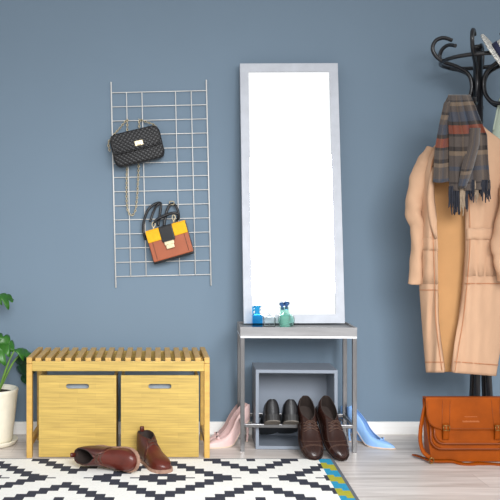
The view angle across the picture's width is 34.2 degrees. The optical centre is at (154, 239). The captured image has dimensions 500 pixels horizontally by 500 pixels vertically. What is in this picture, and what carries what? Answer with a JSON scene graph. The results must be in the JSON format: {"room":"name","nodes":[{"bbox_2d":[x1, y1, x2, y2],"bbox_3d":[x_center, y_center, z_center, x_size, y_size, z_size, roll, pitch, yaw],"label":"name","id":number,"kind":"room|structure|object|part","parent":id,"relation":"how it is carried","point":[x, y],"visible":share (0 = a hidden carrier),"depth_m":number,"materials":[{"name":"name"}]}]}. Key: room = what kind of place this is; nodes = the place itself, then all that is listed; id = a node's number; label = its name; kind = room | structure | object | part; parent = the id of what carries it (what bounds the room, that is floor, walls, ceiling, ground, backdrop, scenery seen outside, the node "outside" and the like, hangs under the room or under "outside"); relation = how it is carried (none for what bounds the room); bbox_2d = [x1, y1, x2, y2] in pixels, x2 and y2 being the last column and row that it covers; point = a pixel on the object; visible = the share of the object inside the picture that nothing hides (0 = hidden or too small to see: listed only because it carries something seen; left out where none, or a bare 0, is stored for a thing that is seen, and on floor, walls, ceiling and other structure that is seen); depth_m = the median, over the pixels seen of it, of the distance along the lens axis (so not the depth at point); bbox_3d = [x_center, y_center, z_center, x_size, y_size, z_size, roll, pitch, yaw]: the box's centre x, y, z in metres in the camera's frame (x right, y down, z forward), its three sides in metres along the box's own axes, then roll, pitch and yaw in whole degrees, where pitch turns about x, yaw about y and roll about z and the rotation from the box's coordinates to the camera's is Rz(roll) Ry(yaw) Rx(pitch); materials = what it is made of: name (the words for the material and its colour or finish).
{"room":"entryway","nodes":[
{"label":"entryway","id":0,"kind":"room"},
{"bbox_2d":[0,0,499,421],"bbox_3d":[0.350,-0.590,4.030,5.200,3.300,0.120,0,0,0],"label":"wall","id":1,"kind":"structure","parent":0,"point":[59,59],"depth_m":3.97,"materials":[{"name":"paint"}]},
{"bbox_2d":[110,80,211,287],"bbox_3d":[0.030,-0.278,3.958,0.476,1.016,0.009,-1,0,0],"label":"grid","id":2,"kind":"object","parent":1,"relation":"attached to","point":[175,105],"visible":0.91,"depth_m":3.96,"materials":[{"name":"white metal"}]},
{"bbox_2d":[107,118,164,215],"bbox_3d":[-0.093,-0.358,3.907,0.279,0.482,0.103,0,0,0],"label":"quilted handbag","id":3,"kind":"object","parent":2,"relation":"hanging from","point":[145,144],"visible":1,"depth_m":3.87,"materials":[{"name":"black leather"}]},
{"bbox_3d":[-0.078,-0.468,3.865,0.042,0.026,0.007,-13,0,0],"label":"clasp plate","id":4,"kind":"part","parent":3,"relation":"part of","materials":[{"name":"gold metal"}]},
{"bbox_2d":[142,201,193,263],"bbox_3d":[0.061,-0.037,3.910,0.257,0.311,0.096,0,0,7],"label":"handbag","id":5,"kind":"object","parent":2,"relation":"hanging from","point":[172,241],"visible":1,"depth_m":3.88,"materials":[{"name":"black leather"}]},
{"bbox_3d":[0.054,-0.106,3.909,0.135,0.065,0.020,0,0,-2],"label":"handle","id":6,"kind":"part","parent":5,"relation":"part of","materials":[{"name":"black leather"}]},
{"bbox_3d":[0.071,0.010,3.885,0.200,0.148,0.014,-16,-2,7],"label":"panel","id":7,"kind":"part","parent":5,"relation":"part of","materials":[{"name":"leather"}]},
{"bbox_2d":[13,422,423,433],"bbox_3d":[0.350,0.929,3.964,5.200,0.062,0.012,0,0,0],"label":"baseboard","id":8,"kind":"structure","parent":1,"relation":"attached to","point":[19,427],"depth_m":3.96,"materials":[{"name":"white wood"}]},
{"bbox_2d":[0,434,499,499],"bbox_3d":[0.350,1.010,1.570,5.200,0.100,5.000,0,0,0],"label":"floor","id":9,"kind":"structure","parent":0,"point":[372,473],"depth_m":3.37,"materials":[{"name":"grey wood"}]},
{"bbox_2d":[0,293,35,447],"bbox_3d":[-0.770,0.599,3.768,0.465,0.722,0.243,0,0,-21],"label":"potted plant","id":10,"kind":"object","parent":9,"relation":"on","point":[8,393],"visible":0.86,"depth_m":3.75,"materials":[{"name":"green plant"}]},
{"bbox_3d":[-0.699,0.616,3.760,0.080,0.192,0.031,0,0,0],"label":"stem","id":11,"kind":"part","parent":10,"relation":"part of","materials":[{"name":"green plant"}]},
{"bbox_3d":[-0.764,0.822,3.770,0.242,0.252,0.242,0,0,0],"label":"pot","id":12,"kind":"part","parent":10,"relation":"part of","materials":[{"name":"beige ceramic"}]},
{"bbox_3d":[-0.680,0.623,3.801,0.132,0.178,0.032,0,0,-39],"label":"stem","id":13,"kind":"part","parent":10,"relation":"part of","materials":[{"name":"green plant"}]},
{"bbox_2d":[39,371,117,456],"bbox_3d":[-0.342,0.776,3.635,0.341,0.359,0.200,0,0,0],"label":"storage box","id":14,"kind":"object","parent":9,"relation":"on","point":[75,411],"visible":0.89,"depth_m":3.54,"materials":[{"name":"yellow wood"}]},
{"bbox_3d":[-0.177,0.778,3.635,0.012,0.353,0.176,0,0,0],"label":"panel","id":15,"kind":"part","parent":14,"relation":"part of","materials":[{"name":"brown wood"}]},
{"bbox_2d":[26,347,209,457],"bbox_3d":[-0.163,0.739,3.705,0.807,0.443,0.350,0,0,0],"label":"storage bench","id":16,"kind":"object","parent":9,"relation":"on","point":[35,362],"visible":0.98,"depth_m":3.53,"materials":[{"name":"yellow wood"}]},
{"bbox_3d":[-0.554,0.753,3.548,0.024,0.414,0.036,0,0,0],"label":"leg","id":17,"kind":"part","parent":16,"relation":"part of","materials":[{"name":"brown wood"}]},
{"bbox_3d":[-0.554,0.531,3.705,0.024,0.028,0.350,0,0,0],"label":"rail","id":18,"kind":"part","parent":16,"relation":"part of","materials":[{"name":"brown wood"}]},
{"bbox_3d":[-0.554,0.900,3.705,0.019,0.030,0.280,0,0,0],"label":"rail","id":19,"kind":"part","parent":16,"relation":"part of","materials":[{"name":"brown wood"}]},
{"bbox_3d":[-0.554,0.753,3.862,0.024,0.414,0.036,0,0,0],"label":"leg","id":20,"kind":"part","parent":16,"relation":"part of","materials":[{"name":"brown wood"}]},
{"bbox_3d":[0.229,0.753,3.862,0.024,0.414,0.036,0,0,0],"label":"leg","id":21,"kind":"part","parent":16,"relation":"part of","materials":[{"name":"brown wood"}]},
{"bbox_3d":[0.229,0.900,3.705,0.019,0.030,0.280,0,0,0],"label":"rail","id":22,"kind":"part","parent":16,"relation":"part of","materials":[{"name":"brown wood"}]},
{"bbox_3d":[0.229,0.531,3.705,0.024,0.028,0.350,0,0,0],"label":"rail","id":23,"kind":"part","parent":16,"relation":"part of","materials":[{"name":"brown wood"}]},
{"bbox_3d":[0.229,0.753,3.548,0.024,0.414,0.036,0,0,0],"label":"leg","id":24,"kind":"part","parent":16,"relation":"part of","materials":[{"name":"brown wood"}]},
{"bbox_2d":[121,371,198,456],"bbox_3d":[0.022,0.776,3.635,0.343,0.359,0.200,0,0,0],"label":"storage box","id":25,"kind":"object","parent":9,"relation":"on","point":[167,406],"visible":0.9,"depth_m":3.54,"materials":[{"name":"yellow wood"}]},
{"bbox_2d":[0,459,358,499],"bbox_3d":[-0.343,0.956,2.711,2.238,0.009,1.562,0,0,0],"label":"area rug","id":26,"kind":"object","parent":9,"relation":"on","point":[20,479],"visible":0.96,"depth_m":3.16,"materials":[{"name":"white fabric"}]},
{"bbox_2d":[70,445,139,472],"bbox_3d":[-0.205,0.899,3.284,0.270,0.101,0.146,0,0,42],"label":"boot","id":27,"kind":"object","parent":26,"relation":"on","point":[121,458],"visible":1,"depth_m":3.27,"materials":[{"name":"leather"}]},
{"bbox_3d":[-0.297,0.891,3.300,0.102,0.065,0.014,0,0,35],"label":"collar trim","id":28,"kind":"part","parent":27,"relation":"part of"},
{"bbox_2d":[137,426,172,473],"bbox_3d":[-0.006,0.881,3.384,0.097,0.139,0.261,0,0,-24],"label":"boot","id":29,"kind":"object","parent":26,"relation":"on","point":[152,457],"visible":1,"depth_m":3.36,"materials":[{"name":"leather"}]},
{"bbox_2d":[297,395,323,459],"bbox_3d":[0.682,0.832,3.583,0.106,0.251,0.246,0,0,-8],"label":"shoe","id":30,"kind":"object","parent":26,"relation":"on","point":[309,436],"visible":0.94,"depth_m":3.53,"materials":[{"name":"brown leather"}]},
{"bbox_3d":[0.685,0.752,3.600,0.070,0.022,0.129,0,37,-3],"label":"collar trim","id":31,"kind":"part","parent":30,"relation":"part of","materials":[{"name":"brown leather"}]},
{"bbox_2d":[210,404,236,440],"bbox_3d":[0.337,0.874,3.842,0.241,0.172,0.070,0,0,-34],"label":"shoe","id":32,"kind":"object","parent":9,"relation":"on","point":[234,409],"visible":0.28,"depth_m":3.88,"materials":[{"name":"leather"}]},
{"bbox_2d":[210,403,249,448],"bbox_3d":[0.337,0.868,3.752,0.258,0.184,0.076,0,0,-32],"label":"shoe","id":33,"kind":"object","parent":9,"relation":"on","point":[229,436],"visible":0.82,"depth_m":3.75,"materials":[{"name":"leather"}]},
{"bbox_2d":[252,362,337,449],"bbox_3d":[0.652,0.776,3.775,0.372,0.364,0.220,0,0,3],"label":"cube","id":34,"kind":"object","parent":9,"relation":"on","point":[281,382],"visible":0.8,"depth_m":3.86,"materials":[{"name":"grey wood"}]},
{"bbox_3d":[0.474,0.777,3.783,0.015,0.338,0.220,0,0,3],"label":"panel","id":35,"kind":"part","parent":34,"relation":"part of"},
{"bbox_3d":[0.652,0.951,3.775,0.372,0.015,0.220,0,0,3],"label":"panel","id":36,"kind":"part","parent":34,"relation":"part of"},
{"bbox_3d":[0.657,0.777,3.880,0.342,0.336,0.008,0,0,3],"label":"panel","id":37,"kind":"part","parent":34,"relation":"part of","materials":[{"name":"grey wood"}]},
{"bbox_3d":[0.652,0.602,3.775,0.372,0.015,0.220,0,0,3],"label":"panel","id":38,"kind":"part","parent":34,"relation":"part of","materials":[{"name":"grey wood"}]},
{"bbox_3d":[0.831,0.777,3.767,0.015,0.338,0.220,0,0,3],"label":"panel","id":39,"kind":"part","parent":34,"relation":"part of","materials":[{"name":"grey wood"}]},
{"bbox_2d":[237,322,356,452],"bbox_3d":[0.654,0.677,3.750,0.525,0.565,0.250,0,0,3],"label":"console table","id":40,"kind":"object","parent":9,"relation":"on","point":[344,331],"visible":0.96,"depth_m":3.63,"materials":[{"name":"grey metal"}]},
{"bbox_3d":[0.408,0.702,3.876,0.019,0.516,0.019,0,0,3],"label":"leg","id":41,"kind":"part","parent":40,"relation":"part of","materials":[{"name":"metal"}]},
{"bbox_3d":[0.398,0.702,3.647,0.019,0.516,0.019,0,0,3],"label":"leg","id":42,"kind":"part","parent":40,"relation":"part of","materials":[{"name":"metal"}]},
{"bbox_2d":[259,399,279,433],"bbox_3d":[0.524,0.822,3.700,0.095,0.212,0.273,0,0,5],"label":"shoe","id":43,"kind":"object","parent":40,"relation":"on","point":[270,416],"visible":0.87,"depth_m":3.60,"materials":[{"name":"black leather"}]},
{"bbox_2d":[263,312,275,326],"bbox_3d":[0.531,0.369,3.720,0.060,0.066,0.060,0,0,0],"label":"glass jar","id":44,"kind":"object","parent":40,"relation":"on","point":[269,312],"visible":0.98,"depth_m":3.72,"materials":[{"name":"clear glass"}]},
{"bbox_2d":[278,301,294,326],"bbox_3d":[0.613,0.344,3.742,0.078,0.116,0.078,0,0,0],"label":"glass decanter","id":45,"kind":"object","parent":40,"relation":"on","point":[286,303],"visible":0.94,"depth_m":3.73,"materials":[{"name":"green glass"}]},
{"bbox_2d":[278,399,298,433],"bbox_3d":[0.612,0.820,3.701,0.095,0.208,0.275,0,0,8],"label":"shoe","id":46,"kind":"object","parent":40,"relation":"on","point":[289,416],"visible":0.83,"depth_m":3.60,"materials":[{"name":"black leather"}]},
{"bbox_2d":[240,63,344,322],"bbox_3d":[0.656,-0.234,3.861,0.481,1.259,0.152,0,0,0],"label":"mirror","id":47,"kind":"object","parent":40,"relation":"on","point":[292,237],"visible":0.92,"depth_m":3.86,"materials":[{"name":"white mirror"}]},
{"bbox_3d":[0.660,0.843,3.864,0.487,0.016,0.016,0,0,3],"label":"rail","id":48,"kind":"part","parent":40,"relation":"part of","materials":[{"name":"metal"}]},
{"bbox_2d":[237,322,356,336],"bbox_3d":[0.654,0.415,3.750,0.525,0.041,0.250,0,0,3],"label":"tabletop","id":49,"kind":"object","parent":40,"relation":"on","point":[345,329],"depth_m":3.63,"materials":[{"name":"grey wood"}]},
{"bbox_3d":[0.654,0.440,3.750,0.523,0.009,0.248,0,0,3],"label":"rail","id":50,"kind":"part","parent":40,"relation":"part of","materials":[{"name":"silver metal"}]},
{"bbox_3d":[0.649,0.843,3.636,0.487,0.016,0.016,0,0,3],"label":"rail","id":51,"kind":"part","parent":40,"relation":"part of","materials":[{"name":"metal"}]},
{"bbox_3d":[0.911,0.702,3.853,0.019,0.516,0.019,0,0,3],"label":"leg","id":52,"kind":"part","parent":40,"relation":"part of","materials":[{"name":"metal"}]},
{"bbox_3d":[0.906,0.843,3.739,0.016,0.016,0.212,0,0,3],"label":"rail","id":53,"kind":"part","parent":40,"relation":"part of","materials":[{"name":"metal"}]},
{"bbox_3d":[0.901,0.702,3.624,0.019,0.516,0.019,0,0,3],"label":"leg","id":54,"kind":"part","parent":40,"relation":"part of","materials":[{"name":"metal"}]},
{"bbox_2d":[315,395,348,460],"bbox_3d":[0.792,0.832,3.585,0.107,0.251,0.246,0,0,-7],"label":"shoe","id":55,"kind":"object","parent":9,"relation":"on","point":[333,436],"visible":1,"depth_m":3.54,"materials":[{"name":"brown leather"}]},
{"bbox_3d":[0.784,0.752,3.601,0.070,0.022,0.129,0,37,-13],"label":"collar trim","id":56,"kind":"part","parent":55,"relation":"part of","materials":[{"name":"brown leather"}]},
{"bbox_2d":[340,406,363,442],"bbox_3d":[0.984,0.883,3.840,0.063,0.154,0.216,0,0,-44],"label":"shoe","id":57,"kind":"object","parent":9,"relation":"on","point":[358,436],"visible":0.13,"depth_m":3.85,"materials":[{"name":"blue"}]},
{"bbox_2d":[347,405,395,448],"bbox_3d":[1.010,0.875,3.748,0.238,0.170,0.070,0,0,41],"label":"shoe","id":58,"kind":"object","parent":9,"relation":"on","point":[364,431],"visible":0.86,"depth_m":3.75,"materials":[{"name":"blue"}]},
{"bbox_2d":[412,396,499,465],"bbox_3d":[1.355,0.820,3.477,0.442,0.288,0.146,0,0,1],"label":"leather satchel","id":59,"kind":"object","parent":9,"relation":"on","point":[456,428],"visible":1,"depth_m":3.44,"materials":[{"name":"orange leather"}]},
{"bbox_3d":[1.355,0.805,3.472,0.363,0.187,0.028,0,-5,0],"label":"panel","id":60,"kind":"part","parent":59,"relation":"part of","materials":[{"name":"leather"}]},
{"bbox_2d":[430,28,499,395],"bbox_3d":[1.505,0.004,3.720,0.440,1.903,0.393,-1,0,0],"label":"coat rack","id":61,"kind":"object","parent":9,"relation":"on","point":[478,88],"visible":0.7,"depth_m":3.70,"materials":[{"name":"black paint"}]},
{"bbox_3d":[1.377,-0.777,3.716,0.201,0.339,0.024,-1,0,0],"label":"hook arm","id":62,"kind":"part","parent":61,"relation":"part of","materials":[{"name":"black paint"}]},
{"bbox_2d":[405,127,499,375],"bbox_3d":[1.383,-0.006,3.545,0.523,1.231,0.197,0,0,0],"label":"coat","id":63,"kind":"object","parent":61,"relation":"hanging from","point":[454,262],"visible":0.79,"depth_m":3.54,"materials":[{"name":"beige fabric"}]},
{"bbox_2d":[433,95,490,214],"bbox_3d":[1.322,-0.369,3.449,0.247,0.532,0.106,0,0,0],"label":"scarf","id":64,"kind":"object","parent":63,"relation":"on","point":[461,146],"visible":1,"depth_m":3.43,"materials":[{"name":"fabric"}]},
{"bbox_3d":[1.434,-0.777,3.822,0.021,0.338,0.202,0,0,-32],"label":"hook arm","id":65,"kind":"part","parent":61,"relation":"part of","materials":[{"name":"black paint"}]},
{"bbox_3d":[1.433,0.648,3.800,0.029,0.619,0.217,0,0,-44],"label":"leg","id":66,"kind":"part","parent":61,"relation":"part of","materials":[{"name":"black paint"}]},
{"bbox_3d":[1.441,-0.777,3.613,0.021,0.338,0.202,0,0,28],"label":"hook arm","id":67,"kind":"part","parent":61,"relation":"part of","materials":[{"name":"black paint"}]},
{"bbox_3d":[1.433,0.648,3.640,0.029,0.619,0.217,0,0,44],"label":"leg","id":68,"kind":"part","parent":61,"relation":"part of","materials":[{"name":"black paint"}]},
{"bbox_3d":[1.554,-0.778,3.826,0.020,0.339,0.200,0,0,28],"label":"hook arm","id":69,"kind":"part","parent":61,"relation":"part of","materials":[{"name":"black paint"}]},
{"bbox_3d":[1.591,0.646,3.798,0.225,0.617,0.029,0,0,-44],"label":"leg","id":70,"kind":"part","parent":61,"relation":"part of","materials":[{"name":"black paint"}]},
{"bbox_3d":[1.591,0.646,3.642,0.225,0.617,0.029,0,0,44],"label":"leg","id":71,"kind":"part","parent":61,"relation":"part of","materials":[{"name":"black paint"}]},
{"bbox_2d":[481,34,499,64],"bbox_3d":[1.564,-0.801,3.610,0.251,0.268,0.253,0,0,-8],"label":"straw hat","id":72,"kind":"object","parent":61,"relation":"hanging from","point":[494,48],"visible":1,"depth_m":3.54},
{"bbox_3d":[1.562,-0.778,3.618,0.021,0.339,0.200,0,0,-32],"label":"hook arm","id":73,"kind":"part","parent":61,"relation":"part of","materials":[{"name":"black paint"}]},
{"bbox_3d":[1.618,-0.779,3.724,0.200,0.339,0.018,0,0,-2],"label":"hook arm","id":74,"kind":"part","parent":61,"relation":"part of","materials":[{"name":"black paint"}]},
{"bbox_2d":[492,98,499,138],"bbox_3d":[1.647,-0.296,3.701,0.209,0.779,0.078,0,0,0],"label":"jacket","id":75,"kind":"object","parent":61,"relation":"hanging from","point":[496,127],"visible":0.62,"depth_m":3.68,"materials":[{"name":"fabric"}]}
]}

